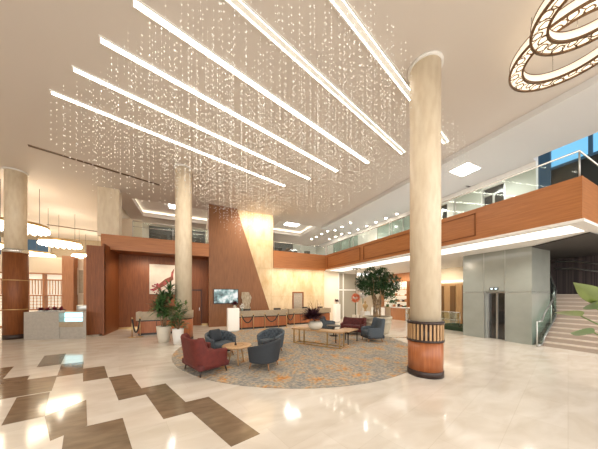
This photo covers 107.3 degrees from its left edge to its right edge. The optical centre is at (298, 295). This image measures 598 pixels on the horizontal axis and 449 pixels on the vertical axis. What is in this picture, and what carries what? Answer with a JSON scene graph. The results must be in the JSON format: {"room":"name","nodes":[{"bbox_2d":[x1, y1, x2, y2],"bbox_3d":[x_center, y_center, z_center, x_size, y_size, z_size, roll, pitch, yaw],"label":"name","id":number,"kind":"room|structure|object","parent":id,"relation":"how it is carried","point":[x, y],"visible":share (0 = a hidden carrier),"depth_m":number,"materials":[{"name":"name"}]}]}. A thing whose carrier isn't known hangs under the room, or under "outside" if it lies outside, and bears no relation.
{"room":"hotel lobby","nodes":[
{"label":"hotel lobby","id":0,"kind":"room"},
{"bbox_2d":[1,167,29,339],"bbox_3d":[-12.749,-1.850,9.906,0.780,7.500,0.780,0,0,-25],"label":"round column","id":1,"kind":"structure","parent":0,"point":[15,253],"depth_m":9.67,"materials":[{"name":"beige"}]},
{"bbox_2d":[0,254,82,304],"bbox_3d":[-19.682,-0.325,12.881,11.400,4.450,0.300,0,0,-25],"label":"wall","id":2,"kind":"structure","parent":0,"point":[37,264],"depth_m":14.36,"materials":[{"name":"beige paint"}]},
{"bbox_2d":[0,233,100,257],"bbox_3d":[-22.460,-1.850,21.577,13.800,7.500,0.200,0,0,-25],"label":"wall","id":3,"kind":"structure","parent":0,"point":[59,252],"depth_m":21.43,"materials":[{"name":"beige paint"}]},
{"bbox_2d":[0,237,50,253],"bbox_3d":[-25.621,-3.400,19.863,4.620,3.600,0.200,0,0,-25],"label":"window","id":4,"kind":"structure","parent":3,"relation":"in","point":[32,244],"depth_m":20.38,"materials":[{"name":"blue glass"}]},
{"bbox_2d":[62,256,85,310],"bbox_3d":[-14.222,-0.350,14.960,2.550,4.500,0.600,0,0,-25],"label":"pier","id":5,"kind":"object","parent":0,"point":[69,263],"visible":0.39,"depth_m":14.32,"materials":[{"name":"brown wood"}]},
{"bbox_2d":[77,268,82,294],"bbox_3d":[-14.746,-1.000,14.957,0.480,1.800,0.060,0,0,-25],"label":"framed picture","id":6,"kind":"object","parent":5,"relation":"attached to","point":[79,270],"visible":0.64,"depth_m":14.89,"materials":[{"name":"beige"}]},
{"bbox_2d":[86,243,118,335],"bbox_3d":[-10.139,-0.310,11.441,0.670,4.420,2.250,0,0,-25],"label":"wall","id":7,"kind":"structure","parent":0,"point":[102,263],"depth_m":10.55,"materials":[{"name":"brown wood"}]},
{"bbox_2d":[101,234,208,256],"bbox_3d":[-7.735,-2.765,12.228,5.050,0.770,0.120,0,0,-25],"label":"trim","id":8,"kind":"structure","parent":7,"relation":"attached to","point":[115,242],"depth_m":11.91,"materials":[{"name":"brown wood"}]},
{"bbox_2d":[132,220,208,243],"bbox_3d":[-7.161,-3.589,12.499,3.756,0.878,0.056,0,0,-25],"label":"glass railing","id":9,"kind":"object","parent":8,"relation":"on","point":[133,220],"visible":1,"depth_m":12.23,"materials":[{"name":"white"}]},
{"bbox_2d":[97,186,121,236],"bbox_3d":[-9.968,-4.350,11.605,0.880,2.500,0.500,0,0,-25],"label":"wall pier","id":10,"kind":"object","parent":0,"point":[109,210],"visible":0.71,"depth_m":11.40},
{"bbox_2d":[122,208,141,236],"bbox_3d":[-10.707,-4.100,14.132,1.300,3.000,4.300,0,0,-25],"label":"wall","id":11,"kind":"structure","parent":0,"point":[126,220],"depth_m":13.55,"materials":[{"name":"beige paint"}]},
{"bbox_2d":[112,250,207,259],"bbox_3d":[-8.800,-2.500,14.601,4.950,0.200,5.080,0,0,-25],"label":"ceiling","id":12,"kind":"structure","parent":0,"point":[116,251],"depth_m":12.72,"materials":[{"name":"brown wood"}]},
{"bbox_2d":[156,325,170,342],"bbox_3d":[-5.591,1.570,9.104,0.540,0.660,0.540,0,0,-25],"label":"pot","id":13,"kind":"object","parent":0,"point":[163,332],"depth_m":8.92,"materials":[{"name":"white ceramic"}]},
{"bbox_2d":[135,199,207,219],"bbox_3d":[-8.228,-5.980,14.970,5.100,0.160,3.700,0,0,-25],"label":"ceiling","id":14,"kind":"structure","parent":0,"point":[146,206],"depth_m":15.31,"materials":[{"name":"white paint"}]},
{"bbox_2d":[149,226,204,242],"bbox_3d":[-9.087,-3.835,16.555,3.700,2.450,0.900,0,0,-25],"label":"bar cabinet","id":15,"kind":"object","parent":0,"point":[164,234],"visible":0.2,"depth_m":16.30,"materials":[{"name":"grey"}]},
{"bbox_2d":[173,164,192,338],"bbox_3d":[-5.086,-1.850,9.697,0.780,7.500,0.780,0,0,-25],"label":"round column","id":16,"kind":"structure","parent":0,"point":[183,205],"depth_m":9.42,"materials":[{"name":"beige travertine"}]},
{"bbox_2d":[119,206,323,326],"bbox_3d":[-4.338,-1.850,14.871,13.250,7.500,1.400,0,0,-25],"label":"wall","id":17,"kind":"structure","parent":0,"point":[278,284],"depth_m":14.65,"materials":[{"name":"paint"}]},
{"bbox_2d":[149,264,174,293],"bbox_3d":[-8.288,-1.020,13.528,1.520,1.800,0.056,0,0,-25],"label":"painting","id":18,"kind":"object","parent":17,"relation":"attached to","point":[159,274],"visible":0.86,"depth_m":13.43,"materials":[{"name":"paper"}]},
{"bbox_2d":[192,289,201,324],"bbox_3d":[-6.669,0.740,14.257,0.650,2.320,0.120,0,0,-25],"label":"door","id":19,"kind":"structure","parent":17,"relation":"in","point":[196,294],"depth_m":14.27,"materials":[{"name":"brown wood"}]},
{"bbox_2d":[209,204,268,326],"bbox_3d":[-3.668,-1.850,14.330,4.100,7.500,0.150,0,0,-25],"label":"panelling","id":20,"kind":"object","parent":17,"relation":"attached to","point":[231,262],"visible":0.77,"depth_m":13.86,"materials":[{"name":"brown wood"}]},
{"bbox_2d":[214,289,237,303],"bbox_3d":[-4.563,0.020,13.789,1.480,0.920,0.066,0,0,-25],"label":"television","id":21,"kind":"object","parent":20,"relation":"attached to","point":[221,296],"visible":1,"depth_m":13.74,"materials":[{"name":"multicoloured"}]},
{"bbox_2d":[292,292,303,308],"bbox_3d":[-0.070,0.450,16.078,0.880,1.500,0.060,0,0,-25],"label":"wall mirror","id":22,"kind":"object","parent":17,"relation":"attached to","point":[297,297],"visible":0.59,"depth_m":16.06,"materials":[{"name":"mirror"}]},
{"bbox_2d":[294,293,301,308],"bbox_3d":[-0.077,0.450,16.092,0.720,1.340,0.030,0,0,-25],"label":"mirror glass","id":23,"kind":"object","parent":22,"relation":"attached to","point":[297,296],"depth_m":16.06,"materials":[{"name":"beige mirror"}]},
{"bbox_2d":[142,227,315,253],"bbox_3d":[-5.558,-4.000,21.262,16.500,3.800,0.200,0,0,-25],"label":"wall","id":24,"kind":"structure","parent":0,"point":[145,231],"depth_m":23.75,"materials":[{"name":"white paint"}]},
{"bbox_2d":[240,292,251,308],"bbox_3d":[-3.408,0.825,14.149,0.698,2.150,0.200,0,0,-25],"label":"sculpture","id":25,"kind":"object","parent":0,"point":[246,297],"visible":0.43,"depth_m":14.10,"materials":[{"name":"grey"}]},
{"bbox_2d":[273,241,292,250],"bbox_3d":[-2.033,-3.735,19.885,3.300,2.450,0.900,0,0,-25],"label":"bar cabinet","id":26,"kind":"object","parent":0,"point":[276,245],"visible":0.07,"depth_m":20.14,"materials":[{"name":"grey"}]},
{"bbox_2d":[273,221,310,232],"bbox_3d":[-0.677,-5.980,18.535,3.800,0.160,3.700,0,0,-25],"label":"ceiling","id":27,"kind":"structure","parent":0,"point":[283,226],"depth_m":19.33,"materials":[{"name":"white paint"}]},
{"bbox_2d":[0,0,597,245],"bbox_3d":[-8.340,-5.750,10.992,30.300,0.300,33.000,0,0,-25],"label":"ceiling","id":28,"kind":"structure","parent":0,"point":[478,41],"depth_m":6.14,"materials":[{"name":"beige paint"}]},
{"bbox_2d":[0,179,3,230],"label":"pendant","id":29,"kind":"object","parent":28,"relation":"hanging from","point":[1,218],"depth_m":10.51,"materials":[{"name":"grey"}]},
{"bbox_2d":[28,189,50,235],"label":"pendant","id":30,"kind":"object","parent":28,"relation":"hanging from","point":[34,228],"depth_m":11.50,"materials":[{"name":"grey"}]},
{"bbox_2d":[0,220,48,232],"bbox_3d":[-14.204,-3.520,11.209,1.960,0.140,1.960,0,0,-25],"label":"diffuser","id":31,"kind":"object","parent":30,"relation":"attached to","point":[32,225],"depth_m":11.20,"materials":[{"name":"white"}]},
{"bbox_2d":[28,235,55,256],"bbox_3d":[-22.041,-4.455,18.573,2.059,2.290,2.047,0,0,35],"label":"pendant","id":32,"kind":"object","parent":28,"relation":"hanging from","point":[32,252],"visible":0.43,"depth_m":18.29,"materials":[{"name":"grey"}]},
{"bbox_2d":[30,252,54,256],"bbox_3d":[-22.036,-3.520,18.570,1.960,0.140,1.960,0,0,-25],"label":"diffuser","id":33,"kind":"object","parent":32,"relation":"attached to","point":[41,254],"depth_m":18.34,"materials":[{"name":"white"}]},
{"bbox_2d":[37,237,81,249],"bbox_3d":[-15.946,-4.455,14.728,2.047,2.290,2.059,0,0,5],"label":"pendant","id":34,"kind":"object","parent":28,"relation":"hanging from","point":[57,242],"visible":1,"depth_m":14.30,"materials":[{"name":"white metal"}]},
{"bbox_2d":[38,239,79,246],"bbox_3d":[-15.945,-3.520,14.733,1.960,0.140,1.960,0,0,-25],"label":"diffuser","id":35,"kind":"object","parent":34,"relation":"attached to","point":[59,242],"depth_m":14.30,"materials":[{"name":"white"}]},
{"bbox_2d":[71,234,85,258],"bbox_3d":[-18.710,-4.455,19.482,2.059,2.290,2.047,0,0,35],"label":"pendant","id":36,"kind":"object","parent":28,"relation":"hanging from","point":[80,255],"visible":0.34,"depth_m":18.65,"materials":[{"name":"grey"}]},
{"bbox_2d":[27,144,159,185],"bbox_3d":[-8.534,-5.590,9.628,4.230,0.020,0.140,0,0,-44],"label":"ceiling vent","id":37,"kind":"object","parent":28,"relation":"in","point":[35,147],"visible":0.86,"depth_m":9.29,"materials":[{"name":"brown metal"}]},
{"bbox_2d":[49,89,285,186],"bbox_3d":[-3.760,-5.585,8.598,7.992,0.030,0.184,0,0,-40],"label":"recessed light","id":38,"kind":"object","parent":28,"relation":"in","point":[52,92],"visible":0.99,"depth_m":7.40,"materials":[{"name":"white plastic"}]},
{"bbox_2d":[71,65,310,179],"bbox_3d":[-2.522,-5.585,7.955,7.953,0.030,0.186,0,0,-40],"label":"recessed light","id":39,"kind":"object","parent":28,"relation":"in","point":[75,69],"visible":0.97,"depth_m":6.68,"materials":[{"name":"white plastic"}]},
{"bbox_2d":[99,35,338,171],"bbox_3d":[-1.308,-5.585,7.317,7.916,0.030,0.184,0,0,-40],"label":"recessed light","id":40,"kind":"object","parent":28,"relation":"in","point":[105,42],"visible":0.93,"depth_m":6.00,"materials":[{"name":"white plastic"}]},
{"bbox_2d":[132,0,369,163],"bbox_3d":[-0.121,-5.585,6.699,7.914,0.030,0.184,0,0,-40],"label":"recessed light","id":41,"kind":"object","parent":28,"relation":"in","point":[138,5],"visible":0.93,"depth_m":5.35,"materials":[{"name":"white plastic"}]},
{"bbox_2d":[50,68,468,235],"bbox_3d":[-0.578,-4.053,7.084,10.398,2.895,8.440,0,0,32],"label":"chandelier","id":42,"kind":"object","parent":28,"relation":"hanging from","point":[230,192],"visible":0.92,"depth_m":7.38,"materials":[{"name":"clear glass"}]},
{"bbox_2d":[224,0,406,154],"bbox_3d":[1.084,-5.585,6.090,7.872,0.030,0.220,0,0,-40],"label":"recessed light","id":43,"kind":"object","parent":28,"relation":"in","point":[272,34],"visible":0.92,"depth_m":5.24,"materials":[{"name":"white plastic"}]},
{"bbox_2d":[328,0,449,143],"bbox_3d":[2.318,-5.585,5.479,7.940,0.030,0.220,0,0,-40],"label":"recessed light","id":44,"kind":"object","parent":28,"relation":"in","point":[359,26],"visible":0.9,"depth_m":4.89,"materials":[{"name":"white plastic"}]},
{"bbox_2d":[394,53,394,130],"bbox_3d":[2.200,-4.704,5.069,0.024,1.792,0.024,0,0,41],"label":"strand","id":45,"kind":"object","parent":28,"relation":"hanging from","point":[394,53],"visible":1,"depth_m":5.07,"materials":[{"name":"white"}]},
{"bbox_2d":[508,0,597,92],"bbox_3d":[5.499,-5.275,4.420,1.870,0.650,1.870,0,0,-28],"label":"pendant","id":46,"kind":"object","parent":28,"relation":"hanging from","point":[519,80],"visible":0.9,"depth_m":4.77,"materials":[{"name":"beige"}]},
{"bbox_2d":[529,0,597,56],"bbox_3d":[4.848,-5.150,3.505,1.630,0.900,1.630,0,0,12],"label":"pendant","id":47,"kind":"object","parent":28,"relation":"hanging from","point":[544,41],"visible":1,"depth_m":4.03,"materials":[{"name":"beige"}]},
{"bbox_2d":[0,315,597,448],"bbox_3d":[-2.460,2.000,9.897,56.000,0.200,48.000,0,0,-25],"label":"floor","id":48,"kind":"structure","parent":0,"point":[492,393],"depth_m":3.89,"materials":[{"name":"stone"}]},
{"bbox_2d":[0,272,61,327],"bbox_3d":[-17.404,0.215,13.701,4.620,3.370,0.320,0,0,-25],"label":"lattice screen","id":49,"kind":"object","parent":48,"relation":"on","point":[45,289],"visible":0.44,"depth_m":14.14,"materials":[{"name":"brown wood"}]},
{"bbox_2d":[24,311,85,339],"bbox_3d":[-10.780,1.300,10.052,2.420,1.200,0.720,0,0,-7],"label":"reception desk","id":50,"kind":"object","parent":48,"relation":"on","point":[37,325],"depth_m":9.69,"materials":[{"name":"white stone"}]},
{"bbox_2d":[59,311,82,317],"bbox_3d":[-10.161,0.840,10.022,0.960,0.280,0.500,0,0,-7],"label":"display shelf","id":51,"kind":"object","parent":50,"relation":"attached to","point":[64,314],"depth_m":9.94,"materials":[{"name":"white glass"}]},
{"bbox_2d":[72,305,85,321],"bbox_3d":[-12.004,1.125,12.358,1.040,1.550,0.600,0,0,-25],"label":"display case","id":52,"kind":"object","parent":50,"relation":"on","point":[78,307],"visible":0.12,"depth_m":12.12,"materials":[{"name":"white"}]},
{"bbox_2d":[0,354,259,448],"bbox_3d":[-4.929,1.900,3.823,8.532,0.006,3.567,0,0,27],"label":"floor inlay pattern","id":53,"kind":"structure","parent":48,"relation":"on","point":[70,422],"depth_m":3.65,"materials":[{"name":"brown wood"}]},
{"bbox_2d":[136,311,173,335],"bbox_3d":[-6.831,1.335,11.349,2.450,1.130,0.750,0,0,-26],"label":"reception desk","id":54,"kind":"object","parent":48,"relation":"on","point":[148,323],"visible":0.32,"depth_m":10.73,"materials":[{"name":"brown wood"}]},
{"bbox_2d":[136,311,173,320],"bbox_3d":[-6.831,0.975,11.349,2.450,0.410,0.750,0,0,-26],"label":"countertop","id":55,"kind":"structure","parent":54,"relation":"on","point":[144,315],"depth_m":10.67,"materials":[{"name":"beige stone"}]},
{"bbox_2d":[147,281,178,342],"bbox_3d":[-5.581,0.595,9.120,1.116,2.609,1.099,0,0,-7],"label":"dracaena","id":56,"kind":"object","parent":48,"relation":"on","point":[163,332],"visible":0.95,"depth_m":8.98,"materials":[{"name":"plant"}]},
{"bbox_2d":[166,300,190,344],"bbox_3d":[-4.817,1.001,8.738,0.951,1.798,0.973,0,0,-25],"label":"rubber plant","id":57,"kind":"object","parent":48,"relation":"on","point":[177,332],"visible":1,"depth_m":8.64,"materials":[{"name":"green plant"}]},
{"bbox_2d":[227,308,238,331],"bbox_3d":[-3.569,1.275,11.917,0.600,1.250,0.450,0,0,-25],"label":"pedestal","id":58,"kind":"object","parent":48,"relation":"on","point":[232,313],"visible":0.95,"depth_m":11.72,"materials":[{"name":"white paint"}]},
{"bbox_2d":[239,309,287,329],"bbox_3d":[-2.200,1.375,13.360,3.050,1.050,0.750,0,0,-27],"label":"reception desk","id":59,"kind":"object","parent":48,"relation":"on","point":[260,321],"visible":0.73,"depth_m":13.02,"materials":[{"name":"brown wood"}]},
{"bbox_2d":[239,309,287,316],"bbox_3d":[-2.200,1.015,13.360,3.050,0.330,0.750,0,0,-27],"label":"countertop","id":60,"kind":"structure","parent":59,"relation":"on","point":[256,312],"depth_m":12.96,"materials":[{"name":"beige stone"}]},
{"bbox_2d":[172,327,407,388],"bbox_3d":[-0.077,1.893,8.877,8.760,0.012,8.760,0,0,-25],"label":"round rug","id":61,"kind":"object","parent":48,"relation":"on","point":[300,366],"visible":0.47,"depth_m":6.15,"materials":[{"name":"grey carpet"}]},
{"bbox_2d":[181,333,228,377],"bbox_3d":[-2.437,1.430,5.592,1.125,0.924,0.862,0,0,43],"label":"armchair","id":62,"kind":"object","parent":61,"relation":"on","point":[198,354],"visible":1,"depth_m":5.18,"materials":[{"name":"red fabric"}]},
{"bbox_2d":[205,330,235,354],"bbox_3d":[-2.515,1.510,7.022,0.824,0.765,0.932,0,0,43],"label":"tub chair","id":63,"kind":"object","parent":61,"relation":"on","point":[227,337],"visible":0.61,"depth_m":7.00,"materials":[{"name":"blue"}]},
{"bbox_2d":[209,329,221,340],"bbox_3d":[-2.643,1.240,6.957,0.226,0.374,0.380,0,0,30],"label":"throw cushion","id":64,"kind":"object","parent":63,"relation":"on","point":[215,334],"visible":0.78,"depth_m":6.88,"materials":[{"name":"grey fabric"}]},
{"bbox_2d":[215,340,231,348],"bbox_3d":[-2.481,1.527,6.990,0.660,0.162,0.680,0,0,43],"label":"seat cushion","id":65,"kind":"object","parent":63,"relation":"on","point":[218,344],"depth_m":6.84,"materials":[{"name":"grey fabric"}]},
{"bbox_2d":[222,342,251,365],"bbox_3d":[-1.739,1.628,6.168,0.800,0.528,0.800,0,0,-25],"label":"side table","id":66,"kind":"object","parent":61,"relation":"on","point":[240,345],"visible":0.91,"depth_m":6.08,"materials":[{"name":"brown wood"}]},
{"bbox_2d":[247,338,280,370],"bbox_3d":[-0.896,1.510,5.866,0.824,0.765,0.932,0,0,20],"label":"tub chair","id":67,"kind":"object","parent":61,"relation":"on","point":[267,353],"visible":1,"depth_m":5.50,"materials":[{"name":"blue fabric"}]},
{"bbox_2d":[257,328,284,350],"bbox_3d":[-0.936,1.510,7.461,0.932,0.765,0.824,0,0,30],"label":"tub chair","id":68,"kind":"object","parent":61,"relation":"on","point":[271,333],"visible":0.62,"depth_m":7.61,"materials":[{"name":"blue"}]},
{"bbox_2d":[260,338,273,344],"bbox_3d":[-0.960,1.527,7.420,0.680,0.162,0.660,0,0,30],"label":"seat cushion","id":69,"kind":"object","parent":68,"relation":"on","point":[261,339],"depth_m":7.32,"materials":[{"name":"grey fabric"}]},
{"bbox_2d":[291,326,346,348],"bbox_3d":[0.730,1.588,8.527,2.150,0.600,0.500,0,0,33],"label":"table","id":70,"kind":"object","parent":61,"relation":"on","point":[327,331],"visible":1,"depth_m":8.46,"materials":[{"name":"brown wood"}]},
{"bbox_2d":[300,300,325,329],"bbox_3d":[0.472,0.712,8.425,1.173,1.152,1.217,0,0,-28],"label":"flower bowl","id":71,"kind":"object","parent":70,"relation":"on","point":[313,314],"visible":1,"depth_m":8.27,"materials":[{"name":"white ceramic"}]},
{"bbox_2d":[308,320,322,329],"bbox_3d":[0.630,1.123,8.458,0.580,0.330,0.580,0,0,-25],"label":"bowl","id":72,"kind":"object","parent":71,"relation":"on","point":[314,324],"depth_m":8.25,"materials":[{"name":"white ceramic"}]},
{"bbox_2d":[320,316,334,329],"bbox_3d":[1.515,1.500,11.809,0.801,0.784,0.774,0,0,15],"label":"armchair","id":73,"kind":"object","parent":61,"relation":"on","point":[324,321],"visible":0.57,"depth_m":11.48,"materials":[{"name":"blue fabric"}]},
{"bbox_2d":[335,328,357,344],"bbox_3d":[1.948,1.628,8.992,0.620,0.520,0.960,0,0,37],"label":"table","id":74,"kind":"object","parent":61,"relation":"on","point":[349,330],"visible":0.8,"depth_m":8.98,"materials":[{"name":"brown wood"}]},
{"bbox_2d":[340,316,366,332],"bbox_3d":[2.714,1.480,10.989,1.222,0.824,0.787,0,0,33],"label":"sofa","id":75,"kind":"object","parent":61,"relation":"on","point":[348,322],"visible":0.72,"depth_m":11.04,"materials":[{"name":"red fabric"}]},
{"bbox_2d":[361,317,384,342],"bbox_3d":[3.131,1.405,9.255,0.829,0.974,0.776,0,0,-10],"label":"armchair","id":76,"kind":"object","parent":61,"relation":"on","point":[376,330],"visible":1,"depth_m":8.95,"materials":[{"name":"blue fabric"}]},
{"bbox_2d":[285,307,330,324],"bbox_3d":[0.652,1.375,15.466,3.300,1.050,0.750,0,0,-26],"label":"reception desk","id":77,"kind":"object","parent":48,"relation":"on","point":[297,318],"visible":0.51,"depth_m":14.83,"materials":[{"name":"brown wood"}]},
{"bbox_2d":[285,307,330,313],"bbox_3d":[0.652,1.015,15.466,3.300,0.330,0.750,0,0,-26],"label":"countertop","id":78,"kind":"structure","parent":77,"relation":"on","point":[323,310],"depth_m":14.93,"materials":[{"name":"beige stone"}]},
{"bbox_2d":[333,304,339,321],"bbox_3d":[2.732,1.240,15.997,0.420,1.320,0.420,0,0,-25],"label":"pedestal","id":79,"kind":"object","parent":48,"relation":"on","point":[336,307],"visible":0.89,"depth_m":15.81,"materials":[{"name":"white"}]},
{"bbox_2d":[351,293,359,317],"bbox_3d":[3.605,0.856,14.032,0.624,2.088,0.625,0,0,-25],"label":"flower ball","id":80,"kind":"object","parent":48,"relation":"on","point":[355,295],"visible":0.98,"depth_m":13.93,"materials":[{"name":"red plant"}]},
{"bbox_2d":[360,301,369,317],"bbox_3d":[3.942,1.100,13.085,0.400,1.600,0.400,0,0,-25],"label":"urn","id":81,"kind":"object","parent":48,"relation":"on","point":[365,305],"visible":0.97,"depth_m":12.98,"materials":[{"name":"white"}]},
{"bbox_2d":[354,266,402,333],"bbox_3d":[4.084,0.171,11.345,2.395,3.459,1.730,0,0,30],"label":"potted tree","id":82,"kind":"object","parent":48,"relation":"on","point":[375,280],"visible":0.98,"depth_m":11.15,"materials":[{"name":"green plant"}]},
{"bbox_2d":[381,281,409,307],"bbox_3d":[8.330,0.350,19.109,0.420,3.100,2.770,0,0,-25],"label":"shelving","id":83,"kind":"object","parent":48,"relation":"on","point":[403,296],"visible":0.57,"depth_m":18.60,"materials":[{"name":"white"}]},
{"bbox_2d":[390,307,409,320],"bbox_3d":[8.245,1.400,17.438,0.660,1.000,1.960,0,0,-25],"label":"counter","id":84,"kind":"object","parent":48,"relation":"on","point":[397,313],"depth_m":17.30,"materials":[{"name":"brown wood"}]},
{"bbox_2d":[444,323,462,331],"bbox_3d":[9.254,1.790,12.607,1.700,0.220,1.900,0,0,-25],"label":"planting bed","id":85,"kind":"object","parent":48,"relation":"on","point":[449,326],"visible":0.36,"depth_m":12.39,"materials":[{"name":"green plant"}]},
{"bbox_2d":[539,294,597,353],"bbox_3d":[12.409,0.912,7.416,4.925,1.985,6.019,0,0,-25],"label":"staircase","id":86,"kind":"structure","parent":48,"relation":"on","point":[559,335],"depth_m":8.46,"materials":[{"name":"beige stone"}]},
{"bbox_2d":[536,274,556,346],"bbox_3d":[10.483,0.419,9.190,3.856,2.962,0.367,0,0,-37],"label":"stair railing","id":87,"kind":"object","parent":86,"relation":"attached to","point":[554,286],"visible":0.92,"depth_m":8.83,"materials":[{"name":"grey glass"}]},
{"bbox_2d":[555,282,597,335],"bbox_3d":[2.435,0.854,1.425,1.247,2.093,0.740,0,0,-25],"label":"plant","id":88,"kind":"object","parent":48,"relation":"on","point":[589,293],"visible":1,"depth_m":1.53,"materials":[{"name":"green plant"}]},
{"bbox_2d":[324,271,369,319],"bbox_3d":[4.207,-0.035,20.068,1.548,3.870,7.360,0,0,42],"label":"wall","id":89,"kind":"structure","parent":0,"point":[330,277],"depth_m":17.57,"materials":[{"name":"beige paint"}]},
{"bbox_2d":[273,250,325,270],"bbox_3d":[0.142,-2.550,16.157,4.250,1.200,0.100,0,0,-25],"label":"trim","id":90,"kind":"structure","parent":89,"relation":"attached to","point":[281,259],"depth_m":16.02,"materials":[{"name":"brown wood"}]},
{"bbox_2d":[338,272,356,318],"bbox_3d":[4.036,-0.035,18.272,1.900,3.870,0.120,0,0,-25],"label":"window","id":91,"kind":"structure","parent":89,"relation":"in","point":[346,285],"depth_m":18.23,"materials":[{"name":"beige glass"}]},
{"bbox_2d":[370,267,462,315],"bbox_3d":[9.548,-0.050,17.489,0.200,3.900,10.920,0,0,-25],"label":"wall","id":92,"kind":"structure","parent":0,"point":[448,274],"depth_m":15.37,"materials":[{"name":"beige paint"}]},
{"bbox_2d":[389,272,409,281],"bbox_3d":[8.575,-0.050,19.198,0.100,3.900,3.000,0,0,-25],"label":"trim","id":93,"kind":"structure","parent":92,"relation":"attached to","point":[405,277],"depth_m":18.57,"materials":[{"name":"brown wood"}]},
{"bbox_2d":[441,283,462,323],"bbox_3d":[10.335,0.525,15.494,0.080,2.750,5.200,0,0,-25],"label":"trim","id":94,"kind":"structure","parent":92,"relation":"attached to","point":[458,286],"depth_m":14.88,"materials":[{"name":"brown wood"}]},
{"bbox_2d":[407,50,444,379],"bbox_3d":[3.092,-1.850,5.396,0.808,7.500,0.808,0,0,23],"label":"round column","id":95,"kind":"structure","parent":0,"point":[425,326],"depth_m":5.10,"materials":[{"name":"marble"},{"name":"wood"},{"name":"dark metal"}]},
{"bbox_2d":[316,161,537,254],"bbox_3d":[6.003,-3.975,21.578,4.720,2.850,26.100,0,0,-25],"label":"wall","id":96,"kind":"structure","parent":0,"point":[371,235],"depth_m":11.81,"materials":[{"name":"white paint"}]},
{"bbox_2d":[333,235,357,252],"bbox_3d":[4.207,-3.850,20.066,0.100,2.600,3.760,0,0,-25],"label":"window","id":97,"kind":"structure","parent":96,"relation":"in","point":[348,243],"depth_m":20.00,"materials":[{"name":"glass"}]},
{"bbox_2d":[441,204,447,218],"bbox_3d":[7.939,-3.775,12.207,0.100,2.450,0.700,0,0,-25],"label":"door","id":98,"kind":"structure","parent":96,"relation":"in","point":[444,209],"depth_m":12.08,"materials":[{"name":"clear glass"}]},
{"bbox_2d":[326,176,597,269],"bbox_3d":[8.293,-2.585,13.060,7.850,1.130,12.460,0,0,-25],"label":"balcony fascia","id":99,"kind":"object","parent":96,"relation":"attached to","point":[575,198],"depth_m":7.10,"materials":[{"name":"brown wood"}]},
{"bbox_2d":[327,213,475,266],"bbox_3d":[4.261,-2.585,12.379,0.025,0.810,9.850,0,0,-25],"label":"trim","id":100,"kind":"structure","parent":99,"relation":"attached to","point":[474,214],"depth_m":10.79,"materials":[{"name":"brown wood"}]},
{"bbox_2d":[327,150,597,254],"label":"glass railing","id":101,"kind":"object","parent":99,"relation":"on","point":[403,224],"depth_m":13.49,"materials":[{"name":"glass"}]},
{"bbox_2d":[316,75,597,247],"bbox_3d":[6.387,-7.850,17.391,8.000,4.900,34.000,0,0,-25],"label":"ceiling","id":102,"kind":"structure","parent":0,"point":[572,116],"depth_m":8.11,"materials":[{"name":"white paint"}]},
{"bbox_2d":[448,162,481,176],"bbox_3d":[7.070,-5.385,9.386,1.000,0.030,0.800,0,0,-25],"label":"recessed light","id":103,"kind":"object","parent":102,"relation":"in","point":[472,167],"visible":0.93,"depth_m":9.34,"materials":[{"name":"white plastic"}]},
{"bbox_2d":[325,218,597,273],"bbox_3d":[8.258,-1.960,13.077,7.900,0.120,12.600,0,0,-25],"label":"ceiling","id":104,"kind":"structure","parent":0,"point":[452,260],"depth_m":8.62,"materials":[{"name":"white paint"}]},
{"bbox_2d":[331,256,409,271],"bbox_3d":[4.335,-1.934,13.991,1.187,0.012,6.786,0,0,-25],"label":"recessed light","id":105,"kind":"object","parent":104,"relation":"in","point":[407,258],"depth_m":13.05,"materials":[{"name":"white"}]},
{"bbox_2d":[441,226,583,254],"bbox_3d":[7.095,-1.934,8.161,1.201,0.012,4.130,0,0,-25],"label":"recessed light","id":106,"kind":"object","parent":104,"relation":"in","point":[540,235],"depth_m":7.51,"materials":[{"name":"white"}]},
{"bbox_2d":[453,168,535,215],"bbox_3d":[8.790,-3.850,10.176,0.015,2.600,3.100,0,0,-25],"label":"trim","id":107,"kind":"structure","parent":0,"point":[525,182],"depth_m":9.51,"materials":[{"name":"grey"}]},
{"bbox_2d":[463,246,549,344],"bbox_3d":[10.812,-0.030,10.711,5.100,3.860,2.420,0,0,-25],"label":"wall","id":108,"kind":"structure","parent":0,"point":[517,272],"depth_m":9.13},
{"bbox_2d":[487,291,504,339],"bbox_3d":[8.809,0.850,9.754,0.100,2.100,0.800,0,0,-25],"label":"door","id":109,"kind":"structure","parent":108,"relation":"in","point":[495,300],"depth_m":9.75,"materials":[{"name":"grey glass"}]},
{"bbox_2d":[467,154,597,186],"bbox_3d":[12.517,-6.100,7.568,5.100,8.000,11.000,0,0,-25],"label":"wall","id":110,"kind":"structure","parent":0,"point":[589,170],"depth_m":10.78,"materials":[{"name":"grey"}]},
{"bbox_2d":[482,183,504,206],"bbox_3d":[8.942,-3.775,10.082,0.100,2.450,0.860,0,0,-25],"label":"door","id":111,"kind":"structure","parent":110,"relation":"in","point":[497,193],"depth_m":10.06,"materials":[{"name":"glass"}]},
{"bbox_2d":[538,132,597,188],"bbox_3d":[14.824,-7.700,8.187,0.300,4.800,10.150,0,0,-25],"label":"window","id":112,"kind":"structure","parent":110,"relation":"in","point":[588,145],"depth_m":11.16,"materials":[{"name":"blue glass"}]},
{"bbox_2d":[550,255,597,293],"bbox_3d":[14.519,-0.100,9.066,0.200,4.000,10.000,0,0,-25],"label":"wall","id":113,"kind":"structure","parent":0,"point":[563,279],"depth_m":10.90,"materials":[{"name":"brown wood"}]},
{"bbox_2d":[555,261,597,271],"bbox_3d":[13.787,-0.951,9.598,0.090,1.657,3.628,0,0,-21],"label":"wall handrail","id":114,"kind":"object","parent":113,"relation":"attached to","point":[555,261],"visible":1,"depth_m":10.56,"materials":[{"name":"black metal"}]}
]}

